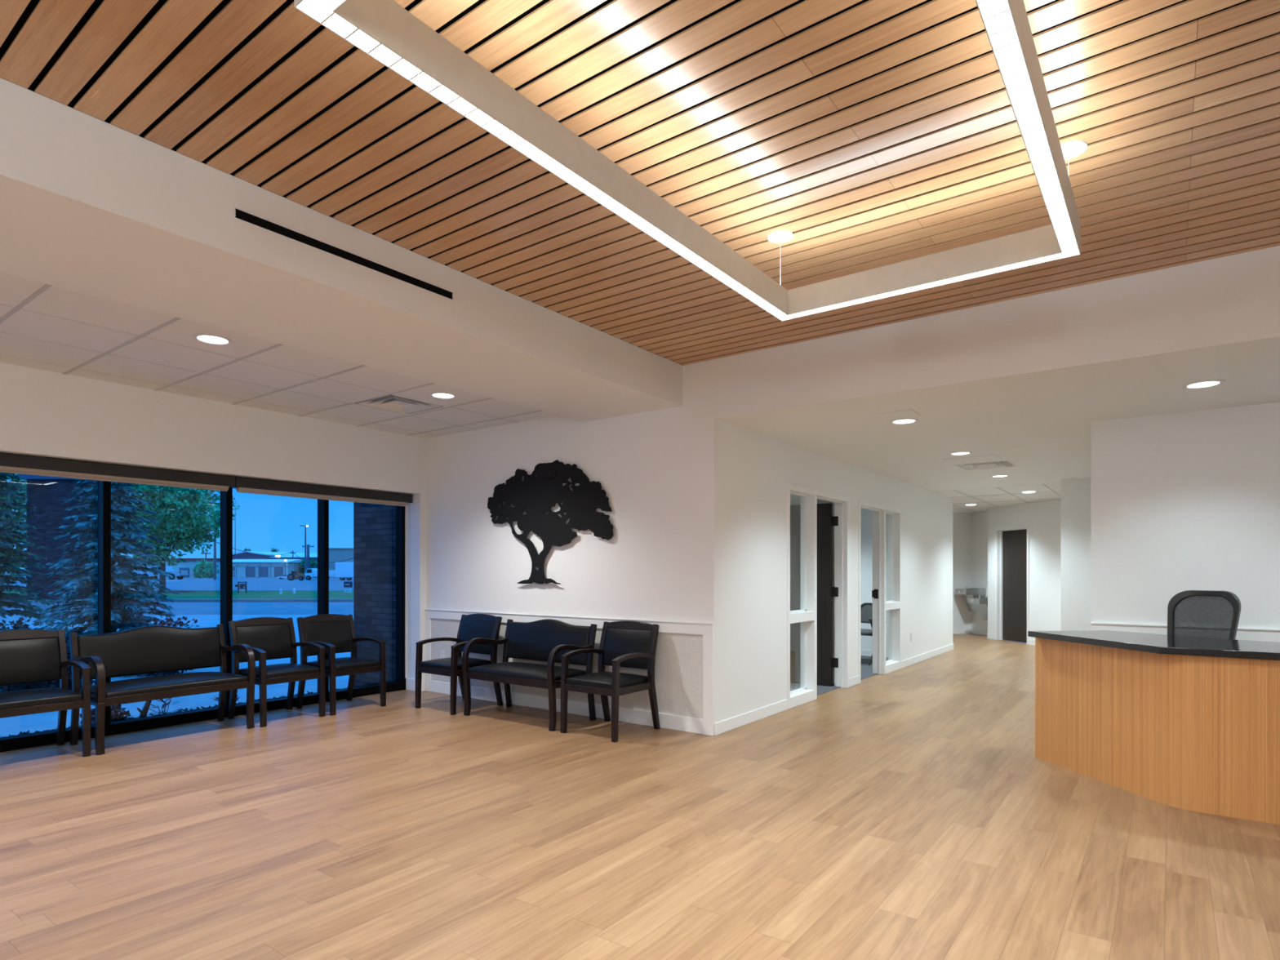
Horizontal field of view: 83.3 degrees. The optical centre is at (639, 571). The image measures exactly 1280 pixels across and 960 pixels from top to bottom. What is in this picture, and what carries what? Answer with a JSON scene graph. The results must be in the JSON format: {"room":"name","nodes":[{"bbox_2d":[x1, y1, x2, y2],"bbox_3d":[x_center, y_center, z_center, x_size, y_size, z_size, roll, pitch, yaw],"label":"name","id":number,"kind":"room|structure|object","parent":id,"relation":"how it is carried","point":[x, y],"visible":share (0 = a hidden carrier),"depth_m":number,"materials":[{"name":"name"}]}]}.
{"room":"lobby","nodes":[
{"label":"lobby","id":0,"kind":"room"},
{"bbox_2d":[0,271,559,438],"bbox_3d":[-3.908,-1.527,4.046,2.348,0.084,8.284,0,0,36],"label":"ceiling","id":1,"kind":"structure","parent":0,"point":[44,326],"depth_m":5.25,"materials":[{"name":"tile"}]},
{"bbox_2d":[193,333,231,345],"bbox_3d":[-2.740,-1.486,4.619,0.210,0.007,0.210,0,0,36],"label":"recessed light","id":2,"kind":"object","parent":1,"relation":"in","point":[205,338],"visible":1,"depth_m":4.61,"materials":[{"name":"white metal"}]},
{"bbox_2d":[350,393,448,415],"bbox_3d":[-2.153,-1.528,6.446,0.610,0.083,0.610,0,0,36],"label":"ceiling vent","id":3,"kind":"object","parent":1,"relation":"in","point":[395,403],"visible":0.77,"depth_m":6.49,"materials":[{"name":"white metal"}]},
{"bbox_2d":[430,392,456,399],"bbox_3d":[-1.665,-1.486,6.093,0.210,0.007,0.210,0,0,36],"label":"recessed light","id":4,"kind":"object","parent":1,"relation":"in","point":[438,395],"visible":1,"depth_m":6.09,"materials":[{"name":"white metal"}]},
{"bbox_2d":[0,77,682,422],"bbox_3d":[-2.529,-1.674,3.031,1.076,0.572,8.284,0,0,36],"label":"ceiling soffit","id":5,"kind":"structure","parent":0,"point":[90,205],"depth_m":3.52,"materials":[{"name":"white paint"}]},
{"bbox_2d":[235,208,453,299],"bbox_3d":[-1.419,-1.568,3.627,0.005,0.037,1.184,0,0,36],"label":"air vent","id":6,"kind":"object","parent":5,"relation":"in","point":[241,215],"visible":1,"depth_m":3.53,"materials":[{"name":"black metal"}]},
{"bbox_2d":[0,633,1279,959],"bbox_3d":[2.724,1.387,6.873,10.360,0.106,20.900,0,0,36],"label":"floor","id":7,"kind":"structure","parent":0,"point":[910,812],"depth_m":3.56,"materials":[{"name":"brown wood"}]},
{"bbox_2d":[0,629,91,756],"bbox_3d":[-4.402,0.888,5.171,0.616,0.911,0.592,0,0,36],"label":"chair","id":8,"kind":"object","parent":7,"relation":"on","point":[26,655],"visible":1,"depth_m":5.26,"materials":[{"name":"black leather"}]},
{"bbox_2d":[0,687,82,710],"bbox_3d":[-4.366,0.900,5.144,0.503,0.076,0.494,0,0,36],"label":"seat cushion","id":9,"kind":"object","parent":8,"relation":"on","point":[40,699],"depth_m":5.05,"materials":[{"name":"black leather"}]},
{"bbox_2d":[69,623,255,755],"bbox_3d":[-3.852,0.897,5.859,0.608,0.890,1.128,0,0,35],"label":"bench","id":10,"kind":"object","parent":7,"relation":"on","point":[148,649],"visible":0.97,"depth_m":5.84,"materials":[{"name":"black leather"}]},
{"bbox_2d":[80,671,248,697],"bbox_3d":[-3.827,0.897,5.842,0.510,0.082,1.030,0,0,35],"label":"seat cushion","id":11,"kind":"object","parent":10,"relation":"on","point":[171,684],"depth_m":5.69,"materials":[{"name":"black leather"}]},
{"bbox_2d":[227,617,325,727],"bbox_3d":[-3.327,0.888,6.599,0.616,0.911,0.592,0,0,35],"label":"chair","id":12,"kind":"object","parent":7,"relation":"on","point":[268,637],"visible":0.92,"depth_m":6.62,"materials":[{"name":"brown wood"}]},
{"bbox_2d":[239,663,319,678],"bbox_3d":[-3.290,0.900,6.572,0.503,0.076,0.494,0,0,35],"label":"seat cushion","id":13,"kind":"object","parent":12,"relation":"on","point":[278,670],"depth_m":6.46,"materials":[{"name":"black leather"}]},
{"bbox_2d":[296,613,386,715],"bbox_3d":[-2.941,0.888,7.094,0.616,0.911,0.592,0,0,35],"label":"chair","id":14,"kind":"object","parent":7,"relation":"on","point":[336,633],"visible":0.91,"depth_m":7.11,"materials":[{"name":"brown wood"}]},
{"bbox_2d":[306,657,381,671],"bbox_3d":[-2.904,0.900,7.068,0.503,0.076,0.494,0,0,35],"label":"seat cushion","id":15,"kind":"object","parent":14,"relation":"on","point":[343,664],"depth_m":6.95,"materials":[{"name":"black leather"}]},
{"bbox_2d":[415,613,502,715],"bbox_3d":[-1.784,0.888,7.117,0.592,0.911,0.616,0,0,37],"label":"chair","id":16,"kind":"object","parent":7,"relation":"on","point":[471,626],"visible":0.88,"depth_m":7.10,"materials":[{"name":"brown wood"}]},
{"bbox_2d":[419,657,490,670],"bbox_3d":[-1.811,0.900,7.080,0.494,0.076,0.503,0,0,37],"label":"seat cushion","id":17,"kind":"object","parent":16,"relation":"on","point":[445,664],"depth_m":6.95,"materials":[{"name":"black leather"}]},
{"bbox_2d":[462,618,596,731],"bbox_3d":[-1.017,0.897,6.584,1.128,0.890,0.608,0,0,36],"label":"bench","id":18,"kind":"object","parent":7,"relation":"on","point":[547,640],"visible":0.91,"depth_m":6.58,"materials":[{"name":"brown wood"}]},
{"bbox_2d":[467,662,586,681],"bbox_3d":[-1.034,0.897,6.560,1.030,0.082,0.510,0,0,36],"label":"seat cushion","id":19,"kind":"object","parent":18,"relation":"on","point":[504,671],"depth_m":6.40,"materials":[{"name":"black leather"}]},
{"bbox_2d":[560,620,660,742],"bbox_3d":[-0.245,0.888,6.052,0.592,0.911,0.616,0,0,36],"label":"chair","id":20,"kind":"object","parent":7,"relation":"on","point":[624,643],"visible":1,"depth_m":6.05,"materials":[{"name":"black leather"}]},
{"bbox_2d":[565,671,647,688],"bbox_3d":[-0.272,0.900,6.016,0.494,0.076,0.503,0,0,36],"label":"seat cushion","id":21,"kind":"object","parent":20,"relation":"on","point":[598,680],"depth_m":5.88,"materials":[{"name":"black leather"}]},
{"bbox_2d":[861,602,886,665],"bbox_3d":[3.272,0.903,10.560,0.552,0.857,0.550,0,0,-42],"label":"chair","id":22,"kind":"object","parent":7,"relation":"on","point":[866,608],"visible":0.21,"depth_m":10.73,"materials":[{"name":"black plastic"}]},
{"bbox_2d":[1027,630,1279,824],"bbox_3d":[3.975,0.884,4.069,3.221,0.911,1.211,0,0,36],"label":"reception desk","id":23,"kind":"object","parent":7,"relation":"on","point":[1184,722],"visible":1,"depth_m":4.13,"materials":[{"name":"brown wood"}]},
{"bbox_2d":[1027,630,1279,660],"bbox_3d":[3.975,0.449,4.069,3.221,0.039,1.211,0,0,36],"label":"countertop","id":24,"kind":"structure","parent":23,"relation":"on","point":[1141,642],"depth_m":4.31,"materials":[{"name":"black stone"}]},
{"bbox_2d":[1167,590,1240,639],"bbox_3d":[3.850,0.740,5.052,0.642,1.200,0.650,0,0,-32],"label":"office chair","id":25,"kind":"object","parent":7,"relation":"on","point":[1211,614],"visible":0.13,"depth_m":5.20,"materials":[{"name":"black fabric"}]},
{"bbox_2d":[0,0,1279,365],"bbox_3d":[0.520,-1.843,0.787,6.496,0.234,8.284,0,0,36],"label":"ceiling","id":26,"kind":"structure","parent":0,"point":[875,134],"depth_m":2.79,"materials":[{"name":"brown wood"}]},
{"bbox_2d":[293,0,1087,320],"bbox_3d":[0.514,-1.524,2.344,1.414,0.405,2.629,0,0,36],"label":"pendant light","id":27,"kind":"object","parent":26,"relation":"hanging from","point":[385,31],"visible":1,"depth_m":2.38,"materials":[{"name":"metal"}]},
{"bbox_2d":[720,421,952,720],"bbox_3d":[2.961,-0.010,9.182,0.130,2.700,7.900,0,0,36],"label":"wall","id":28,"kind":"structure","parent":0,"point":[757,468],"depth_m":6.80,"materials":[{"name":"white paint"}]},
{"bbox_2d":[786,483,849,709],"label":"door frame","id":29,"kind":"structure","parent":28,"relation":"in","point":[811,662],"depth_m":8.29,"materials":[{"name":"white wood"}]},
{"bbox_2d":[857,499,901,683],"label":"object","id":30,"kind":"structure","parent":28,"relation":"in","point":[880,666],"depth_m":9.41,"materials":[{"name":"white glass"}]},
{"bbox_2d":[790,494,888,675],"bbox_3d":[1.206,0.048,9.418,2.977,2.585,6.200,0,0,36],"label":"wall","id":31,"kind":"structure","parent":0,"point":[866,514],"depth_m":11.32,"materials":[{"name":"white paint"}]},
{"bbox_2d":[714,643,953,735],"bbox_3d":[1.777,1.290,9.989,3.019,0.100,8.027,0,0,36],"label":"baseboard","id":32,"kind":"structure","parent":31,"relation":"attached to","point":[729,724],"depth_m":6.71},
{"bbox_2d":[426,245,1279,723],"bbox_3d":[1.518,-0.310,5.267,10.400,3.300,0.116,0,0,36],"label":"wall","id":33,"kind":"structure","parent":0,"point":[659,471],"depth_m":5.92,"materials":[{"name":"white paint"}]},
{"bbox_2d":[0,362,426,679],"bbox_3d":[-5.036,-0.310,4.815,0.380,3.300,8.384,0,0,36],"label":"wall","id":34,"kind":"structure","parent":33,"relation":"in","point":[47,414],"depth_m":6.23,"materials":[{"name":"white paint"}]},
{"bbox_2d":[0,453,235,491],"bbox_3d":[-4.844,-0.790,5.009,0.100,0.136,3.845,0,0,36],"label":"roller shade","id":35,"kind":"object","parent":34,"relation":"attached to","point":[9,463],"visible":1,"depth_m":5.76,"materials":[{"name":"brown fabric"}]},
{"bbox_2d":[0,480,407,752],"bbox_3d":[-4.407,0.238,5.864,0.150,2.203,5.780,0,0,36],"label":"window","id":36,"kind":"structure","parent":34,"relation":"attached to","point":[11,743],"depth_m":6.63,"materials":[{"name":"black metal"}]},
{"bbox_2d":[233,476,412,662],"bbox_3d":[-3.142,0.077,7.321,0.100,1.870,1.883,0,0,36],"label":"roller shade","id":37,"kind":"object","parent":34,"relation":"attached to","point":[243,485],"visible":0.98,"depth_m":7.33,"materials":[{"name":"brown fabric"}]},
{"bbox_2d":[405,678,424,691],"bbox_3d":[-2.527,1.275,8.096,0.252,0.130,0.068,0,0,36],"label":"baseboard","id":38,"kind":"structure","parent":34,"relation":"attached to","point":[410,683],"depth_m":8.07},
{"bbox_2d":[440,649,444,658],"bbox_3d":[-2.164,0.925,7.895,0.072,0.116,0.008,0,0,36],"label":"outlet","id":39,"kind":"object","parent":33,"relation":"attached to","point":[442,652],"visible":0.79,"depth_m":7.89,"materials":[{"name":"white plastic"}]},
{"bbox_2d":[487,459,613,584],"bbox_3d":[-0.896,-0.468,6.948,1.655,1.185,0.039,0,0,36],"label":"wall art","id":40,"kind":"object","parent":33,"relation":"attached to","point":[538,494],"visible":1,"depth_m":6.91,"materials":[{"name":"black metal"}]},
{"bbox_2d":[430,680,702,733],"bbox_3d":[-0.903,1.278,6.969,3.539,0.125,0.014,0,0,36],"label":"baseboard","id":41,"kind":"structure","parent":33,"relation":"attached to","point":[694,725],"depth_m":6.70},
{"bbox_2d":[424,608,714,736],"bbox_3d":[-0.906,0.881,6.962,3.727,0.918,0.028,0,0,36],"label":"wainscoting","id":42,"kind":"structure","parent":33,"relation":"attached to","point":[684,662],"depth_m":6.18,"materials":[{"name":"wood"}]},
{"bbox_2d":[952,511,987,631],"bbox_3d":[5.982,0.048,14.736,2.720,2.585,1.370,0,0,-9],"label":"wall","id":43,"kind":"structure","parent":0,"point":[970,531],"depth_m":15.43,"materials":[{"name":"white paint"}]},
{"bbox_2d":[955,586,987,620],"bbox_3d":[6.968,0.656,14.931,0.472,0.697,0.840,0,0,-9],"label":"fountain","id":44,"kind":"object","parent":43,"relation":"attached to","point":[975,599],"visible":0.82,"depth_m":14.94,"materials":[{"name":"silver metal"}]},
{"bbox_2d":[955,586,986,595],"bbox_3d":[6.946,0.399,15.150,0.599,0.182,0.599,0,0,36],"label":"basin","id":45,"kind":"object","parent":44,"relation":"in","point":[970,591],"depth_m":14.97,"materials":[{"name":"silver metal"}]},
{"bbox_2d":[967,595,987,604],"bbox_3d":[7.012,0.569,14.715,0.599,0.182,0.599,0,0,36],"label":"basin","id":46,"kind":"object","parent":44,"relation":"in","point":[971,599],"depth_m":14.64,"materials":[{"name":"silver metal"}]},
{"bbox_2d":[721,341,1279,513],"bbox_3d":[5.832,-1.295,9.863,8.700,0.100,12.400,0,0,36],"label":"ceiling","id":47,"kind":"structure","parent":0,"point":[1042,424],"depth_m":5.93,"materials":[{"name":"white paint"}]},
{"bbox_2d":[872,408,920,419],"bbox_3d":[2.042,-1.243,5.726,0.302,0.004,0.257,0,0,36],"label":"access panel","id":48,"kind":"object","parent":47,"relation":"attached to","point":[905,413],"visible":1,"depth_m":5.72,"materials":[{"name":"white paint"}]},
{"bbox_2d":[888,417,919,424],"bbox_3d":[2.189,-1.242,5.970,0.230,0.007,0.230,0,0,36],"label":"recessed light","id":49,"kind":"object","parent":47,"relation":"in","point":[906,420],"visible":1,"depth_m":5.96,"materials":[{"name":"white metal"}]},
{"bbox_2d":[948,451,972,455],"bbox_3d":[3.382,-1.242,7.597,0.230,0.007,0.230,0,0,36],"label":"recessed light","id":50,"kind":"object","parent":47,"relation":"in","point":[959,453],"visible":1,"depth_m":7.59,"materials":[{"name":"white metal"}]},
{"bbox_2d":[942,454,1001,462],"bbox_3d":[3.684,-1.243,7.982,0.542,0.004,0.357,0,0,36],"label":"access panel","id":51,"kind":"object","parent":47,"relation":"attached to","point":[988,457],"visible":1,"depth_m":7.98,"materials":[{"name":"white paint"}]},
{"bbox_2d":[952,460,1017,471],"bbox_3d":[4.071,-1.284,8.483,0.590,0.083,0.590,0,0,36],"label":"ceiling vent","id":52,"kind":"object","parent":47,"relation":"in","point":[1002,464],"visible":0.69,"depth_m":8.56,"materials":[{"name":"white metal"}]},
{"bbox_2d":[990,475,1009,477],"bbox_3d":[4.699,-1.242,9.402,0.230,0.007,0.230,0,0,36],"label":"recessed light","id":53,"kind":"object","parent":47,"relation":"in","point":[993,476],"visible":1,"depth_m":9.42,"materials":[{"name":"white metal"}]},
{"bbox_2d":[1181,379,1225,389],"bbox_3d":[3.746,-1.242,4.790,0.230,0.007,0.230,0,0,36],"label":"recessed light","id":54,"kind":"object","parent":47,"relation":"in","point":[1211,383],"visible":1,"depth_m":4.78,"materials":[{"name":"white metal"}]},
{"bbox_2d":[987,498,1061,639],"bbox_3d":[7.296,0.048,13.155,0.350,2.585,2.500,0,0,-9],"label":"wall","id":55,"kind":"structure","parent":0,"point":[1043,518],"depth_m":12.92,"materials":[{"name":"white paint"}]},
{"bbox_2d":[952,628,1035,645],"bbox_3d":[6.149,1.290,13.575,2.500,0.100,3.475,0,0,-9],"label":"baseboard","id":56,"kind":"structure","parent":55,"relation":"attached to","point":[1031,642],"depth_m":15.19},
{"bbox_2d":[995,524,1029,644],"bbox_3d":[7.123,0.246,13.657,0.182,2.187,0.962,0,0,-9],"label":"door","id":57,"kind":"structure","parent":55,"relation":"in","point":[1011,543],"depth_m":13.80,"materials":[{"name":"brown wood"}]},
{"bbox_2d":[1061,477,1091,631],"bbox_3d":[6.835,0.048,10.627,0.790,2.585,2.780,0,0,36],"label":"wall","id":58,"kind":"structure","parent":0,"point":[1076,493],"depth_m":9.63,"materials":[{"name":"white paint"}]},
{"bbox_2d":[1091,402,1279,628],"bbox_3d":[6.534,0.048,6.540,3.830,2.585,4.160,0,0,36],"label":"wall","id":59,"kind":"structure","parent":0,"point":[1188,500],"depth_m":5.64,"materials":[{"name":"white paint"}]},
{"bbox_2d":[1090,622,1279,642],"bbox_3d":[5.252,0.882,4.883,3.730,0.915,0.028,0,0,36],"label":"trim","id":60,"kind":"structure","parent":59,"relation":"attached to","point":[1242,633],"depth_m":5.70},
{"label":"outside","id":61,"kind":"structure","parent":0,"visible":0},
{"bbox_2d":[0,614,353,737],"bbox_3d":[-29.000,1.565,13.350,82.001,0.150,22.700,0,0,0],"label":"ground concrete","id":62,"kind":"structure","parent":61,"point":[42,722],"depth_m":8.89,"materials":[{"name":"concrete"}]},
{"bbox_2d":[0,473,26,577],"bbox_3d":[-30.011,-2.317,33.068,4.856,7.714,5.101,0,0,36],"label":"spruce","id":63,"kind":"object","parent":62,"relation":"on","point":[21,500],"visible":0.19,"depth_m":33.20,"materials":[{"name":"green plant"}]},
{"bbox_2d":[0,617,57,692],"bbox_3d":[-6.921,1.065,7.986,1.153,1.101,0.811,0,0,36],"label":"shrub","id":64,"kind":"object","parent":62,"relation":"on","point":[6,688],"visible":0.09,"depth_m":7.98,"materials":[{"name":"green plant"}]},
{"bbox_2d":[0,680,59,691],"bbox_3d":[-7.470,1.253,8.886,1.123,0.717,0.858,0,0,36],"label":"juniper","id":65,"kind":"object","parent":62,"relation":"on","point":[55,680],"visible":0.02,"depth_m":8.75,"materials":[{"name":"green plant"}]},
{"bbox_2d":[0,472,65,622],"bbox_3d":[-12.516,-1.285,13.984,2.287,5.650,2.310,0,0,-37],"label":"pine tree","id":66,"kind":"object","parent":62,"relation":"on","point":[5,542],"visible":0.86,"depth_m":14.13,"materials":[{"name":"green plant"}]},
{"bbox_2d":[39,633,96,691],"bbox_3d":[-6.822,1.159,8.617,0.997,0.878,0.700,0,0,36],"label":"shrub","id":67,"kind":"object","parent":62,"relation":"on","point":[68,646],"visible":0.07,"depth_m":8.40,"materials":[{"name":"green plant"}]},
{"bbox_2d":[17,473,137,616],"bbox_3d":[-19.134,-0.935,24.650,2.916,4.950,1.600,0,0,0],"label":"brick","id":68,"kind":"object","parent":62,"relation":"on","point":[48,494],"visible":0.33,"depth_m":24.00,"materials":[{"name":"brick"}]},
{"bbox_2d":[79,704,131,724],"bbox_3d":[-4.628,1.300,6.240,0.376,0.317,0.426,0,0,36],"label":"clump","id":69,"kind":"object","parent":62,"relation":"on","point":[115,716],"visible":0.27,"depth_m":6.24,"materials":[{"name":"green plant"}]},
{"bbox_2d":[31,479,189,677],"bbox_3d":[-7.910,-0.535,10.845,2.144,4.150,2.140,0,0,29],"label":"spruce","id":70,"kind":"object","parent":62,"relation":"on","point":[121,611],"visible":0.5,"depth_m":10.61,"materials":[{"name":"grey plant"}]},
{"bbox_2d":[132,616,199,676],"bbox_3d":[-6.676,1.111,10.233,1.046,0.931,0.714,0,0,27],"label":"shrub","id":71,"kind":"object","parent":62,"relation":"on","point":[181,623],"visible":0.02,"depth_m":10.27,"materials":[{"name":"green plant"}]},
{"bbox_2d":[1,683,377,737],"bbox_3d":[-4.791,1.397,6.142,0.796,0.205,5.813,0,0,36],"label":"mulch","id":72,"kind":"object","parent":62,"relation":"on","point":[215,705],"visible":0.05,"depth_m":6.87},
{"bbox_2d":[137,700,151,717],"bbox_3d":[-4.418,1.260,6.413,0.070,0.235,0.124,0,0,36],"label":"stump","id":73,"kind":"object","parent":72,"relation":"on","point":[144,712],"visible":0.59,"depth_m":6.40,"materials":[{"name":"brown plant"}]},
{"bbox_2d":[141,697,185,715],"bbox_3d":[-4.350,1.258,6.591,0.320,0.265,0.331,0,0,6],"label":"plant","id":74,"kind":"object","parent":72,"relation":"on","point":[166,704],"visible":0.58,"depth_m":6.59,"materials":[{"name":"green plant"}]},
{"bbox_2d":[208,689,241,701],"bbox_3d":[-4.010,1.265,6.981,0.261,0.252,0.331,0,0,-39],"label":"plant","id":75,"kind":"object","parent":72,"relation":"on","point":[217,698],"visible":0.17,"depth_m":6.99,"materials":[{"name":"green plant"}]},
{"bbox_2d":[353,502,395,686],"bbox_3d":[-2.952,-0.380,8.760,0.920,3.760,0.590,0,0,36],"label":"brick","id":76,"kind":"object","parent":62,"relation":"on","point":[374,524],"visible":0.14,"depth_m":8.53,"materials":[{"name":"brown brick"}]},
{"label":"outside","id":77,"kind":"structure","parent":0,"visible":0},
{"bbox_2d":[4,573,353,591],"bbox_3d":[-118.915,1.385,264.645,475.862,0.510,462.353,0,0,36],"label":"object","id":78,"kind":"structure","parent":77,"point":[190,584],"depth_m":69.85,"materials":[{"name":"grey concrete"}]},
{"bbox_2d":[137,566,190,579],"bbox_3d":[-68.859,0.245,103.994,6.418,1.929,2.136,0,0,0],"label":"pickup truck","id":79,"kind":"object","parent":78,"relation":"on","point":[180,574],"visible":0.7,"depth_m":102.97,"materials":[{"name":"silver metal"}]},
{"bbox_2d":[173,565,195,577],"bbox_3d":[-76.222,0.106,121.975,2.989,2.069,4.050,0,0,0],"label":"shed","id":80,"kind":"object","parent":78,"relation":"on","point":[188,568],"visible":0.5,"depth_m":120.01,"materials":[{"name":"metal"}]},
{"bbox_2d":[130,558,247,576],"bbox_3d":[-96.182,-0.776,155.000,22.418,3.831,10.600,0,0,0],"label":"building","id":81,"kind":"structure","parent":78,"relation":"on","point":[188,562],"depth_m":150.01,"materials":[{"name":"metal"}]},
{"bbox_2d":[191,559,219,577],"bbox_3d":[-71.341,-0.080,118.147,6.217,3.861,2.654,0,0,36],"label":"bush","id":82,"kind":"object","parent":78,"relation":"on","point":[203,569],"visible":0.9,"depth_m":117.34,"materials":[{"name":"green plant"}]},
{"bbox_2d":[200,551,210,560],"bbox_3d":[-73.522,-0.979,122.000,1.600,4.538,0.237,0,0,0],"label":"utility pole","id":83,"kind":"object","parent":78,"relation":"on","point":[206,553],"visible":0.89,"depth_m":121.93,"materials":[{"name":"wood"}]},
{"bbox_2d":[213,531,216,579],"bbox_3d":[-59.019,-3.117,100.000,1.900,8.813,0.375,0,0,0],"label":"utility pole","id":84,"kind":"object","parent":78,"relation":"on","point":[215,533],"visible":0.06,"depth_m":99.86,"materials":[{"name":"metal"}]},
{"bbox_2d":[216,542,293,555],"bbox_3d":[-65.664,-3.492,125.001,40.407,1.359,32.455,0,0,36],"label":"power line","id":85,"kind":"object","parent":84,"relation":"attached to","point":[216,542],"visible":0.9,"depth_m":119.40,"materials":[{"name":"black plastic"}]},
{"bbox_2d":[235,524,235,558],"bbox_3d":[-92.741,-7.592,165.000,0.700,17.465,0.193,0,0,0],"label":"radio mast","id":86,"kind":"object","parent":78,"relation":"on","point":[235,524],"visible":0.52,"depth_m":165.00,"materials":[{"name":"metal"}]},
{"bbox_2d":[219,559,302,577],"bbox_3d":[-68.422,-0.535,132.475,12.072,3.350,9.650,0,0,0],"label":"building","id":87,"kind":"structure","parent":78,"relation":"on","point":[252,572],"depth_m":128.00,"materials":[{"name":"metal"}]},
{"bbox_2d":[232,551,317,561],"bbox_3d":[-75.536,-1.836,192.350,49.063,5.952,41.300,0,0,0],"label":"warehouse","id":88,"kind":"structure","parent":78,"relation":"on","point":[268,555],"depth_m":172.58,"materials":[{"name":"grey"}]},
{"bbox_2d":[271,547,279,551],"bbox_3d":[-108.905,-2.927,214.959,3.632,8.134,1.981,0,0,36],"label":"tree","id":89,"kind":"object","parent":78,"relation":"on","point":[275,549],"visible":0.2,"depth_m":214.93,"materials":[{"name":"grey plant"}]},
{"bbox_2d":[277,574,287,579],"bbox_3d":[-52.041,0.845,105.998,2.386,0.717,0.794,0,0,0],"label":"pickup truck","id":90,"kind":"object","parent":78,"relation":"on","point":[282,576],"visible":0.45,"depth_m":105.62,"materials":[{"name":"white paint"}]},
{"bbox_2d":[235,564,335,577],"bbox_3d":[-56.184,-0.021,118.951,21.118,2.321,0.197,0,0,0],"label":"fence","id":91,"kind":"object","parent":78,"relation":"on","point":[237,564],"visible":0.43,"depth_m":118.99,"materials":[{"name":"metal"}]},
{"bbox_2d":[287,570,305,580],"bbox_3d":[-44.741,0.594,93.870,2.027,1.249,1.060,0,0,0],"label":"tractor","id":92,"kind":"object","parent":78,"relation":"on","point":[295,575],"visible":0.98,"depth_m":93.60,"materials":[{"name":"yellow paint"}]},
{"bbox_2d":[299,524,310,579],"bbox_3d":[-48.831,-2.757,105.000,1.370,7.874,0.900,0,0,0],"label":"street lamp","id":93,"kind":"object","parent":78,"relation":"on","point":[305,565],"visible":0.75,"depth_m":104.90,"materials":[{"name":"metal"}]},
{"bbox_2d":[297,558,317,577],"bbox_3d":[-60.498,-0.252,131.976,9.199,4.486,3.537,0,0,36],"label":"tree","id":94,"kind":"object","parent":78,"relation":"on","point":[312,563],"visible":0.27,"depth_m":131.10,"materials":[{"name":"green plant"}]},
{"bbox_2d":[302,544,314,568],"bbox_3d":[-51.612,-1.431,112.000,1.800,5.441,0.514,0,0,0],"label":"utility pole","id":95,"kind":"object","parent":78,"relation":"on","point":[308,546],"visible":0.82,"depth_m":111.83,"materials":[{"name":"metal"}]},
{"bbox_2d":[308,557,353,562],"bbox_3d":[-44.528,-2.142,105.997,18.545,1.769,1.360,0,0,36],"label":"power line","id":96,"kind":"object","parent":95,"relation":"attached to","point":[353,557],"visible":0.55,"depth_m":105.64,"materials":[{"name":"black plastic"}]},
{"bbox_2d":[304,568,335,580],"bbox_3d":[-43.840,0.421,99.100,3.801,1.596,2.200,0,0,0],"label":"box truck","id":97,"kind":"object","parent":78,"relation":"on","point":[313,572],"visible":0.61,"depth_m":98.14,"materials":[{"name":"white paint"}]},
{"bbox_2d":[328,547,353,577],"bbox_3d":[-50.457,-1.451,133.000,10.655,5.183,14.400,0,0,0],"label":"building","id":98,"kind":"structure","parent":78,"relation":"on","point":[335,554],"depth_m":126.01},
{"bbox_2d":[335,562,353,580],"bbox_3d":[-36.438,0.017,97.250,8.429,2.444,2.500,0,0,0],"label":"trailer","id":99,"kind":"object","parent":78,"relation":"on","point":[343,570],"visible":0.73,"depth_m":96.01,"materials":[{"name":"white paint"}]},
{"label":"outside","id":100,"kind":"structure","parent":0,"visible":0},
{"bbox_2d":[2,591,353,599],"bbox_3d":[-50.000,1.525,43.750,122.530,0.230,96.280,0,0,36],"label":"lawn","id":101,"kind":"structure","parent":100,"point":[195,594],"depth_m":41.80,"materials":[{"name":"green plant"}]},
{"bbox_2d":[151,591,193,592],"bbox_3d":[-32.151,1.360,48.500,3.800,0.100,3.800,0,0,36],"label":"mulch ring","id":102,"kind":"object","parent":101,"relation":"on","point":[157,591],"visible":0.43,"depth_m":47.94,"materials":[{"name":"brown soil"}]},
{"bbox_2d":[113,483,239,591],"bbox_3d":[-32.192,-3.877,48.303,8.565,10.695,8.340,0,0,25],"label":"maple tree","id":103,"kind":"object","parent":102,"relation":"on","point":[170,502],"visible":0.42,"depth_m":47.61,"materials":[{"name":"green plant"}]},
{"bbox_2d":[235,581,246,593],"bbox_3d":[-25.774,1.040,46.499,0.750,0.740,0.062,0,0,0],"label":"sign","id":104,"kind":"object","parent":101,"relation":"on","point":[242,586],"visible":1,"depth_m":46.47,"materials":[{"name":"black plastic"}]},
{"bbox_2d":[343,581,352,592],"bbox_3d":[-19.248,1.048,47.498,0.587,0.733,0.028,0,0,0],"label":"sign","id":105,"kind":"object","parent":101,"relation":"on","point":[348,585],"visible":0.99,"depth_m":47.49,"materials":[{"name":"metal"}]},
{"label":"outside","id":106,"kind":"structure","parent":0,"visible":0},
{"bbox_2d":[1,602,353,614],"bbox_3d":[-50.072,1.571,29.903,118.677,0.138,91.287,0,0,36],"label":"road","id":107,"kind":"structure","parent":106,"point":[181,608],"depth_m":28.95,"materials":[{"name":"grey asphalt"}]},
{"bbox_2d":[1,599,353,602],"bbox_3d":[-50.000,1.500,35.250,113.029,0.280,83.378,0,0,36],"label":"curb","id":108,"kind":"object","parent":107,"relation":"on","point":[153,600],"depth_m":35.00,"materials":[{"name":"grey concrete"}]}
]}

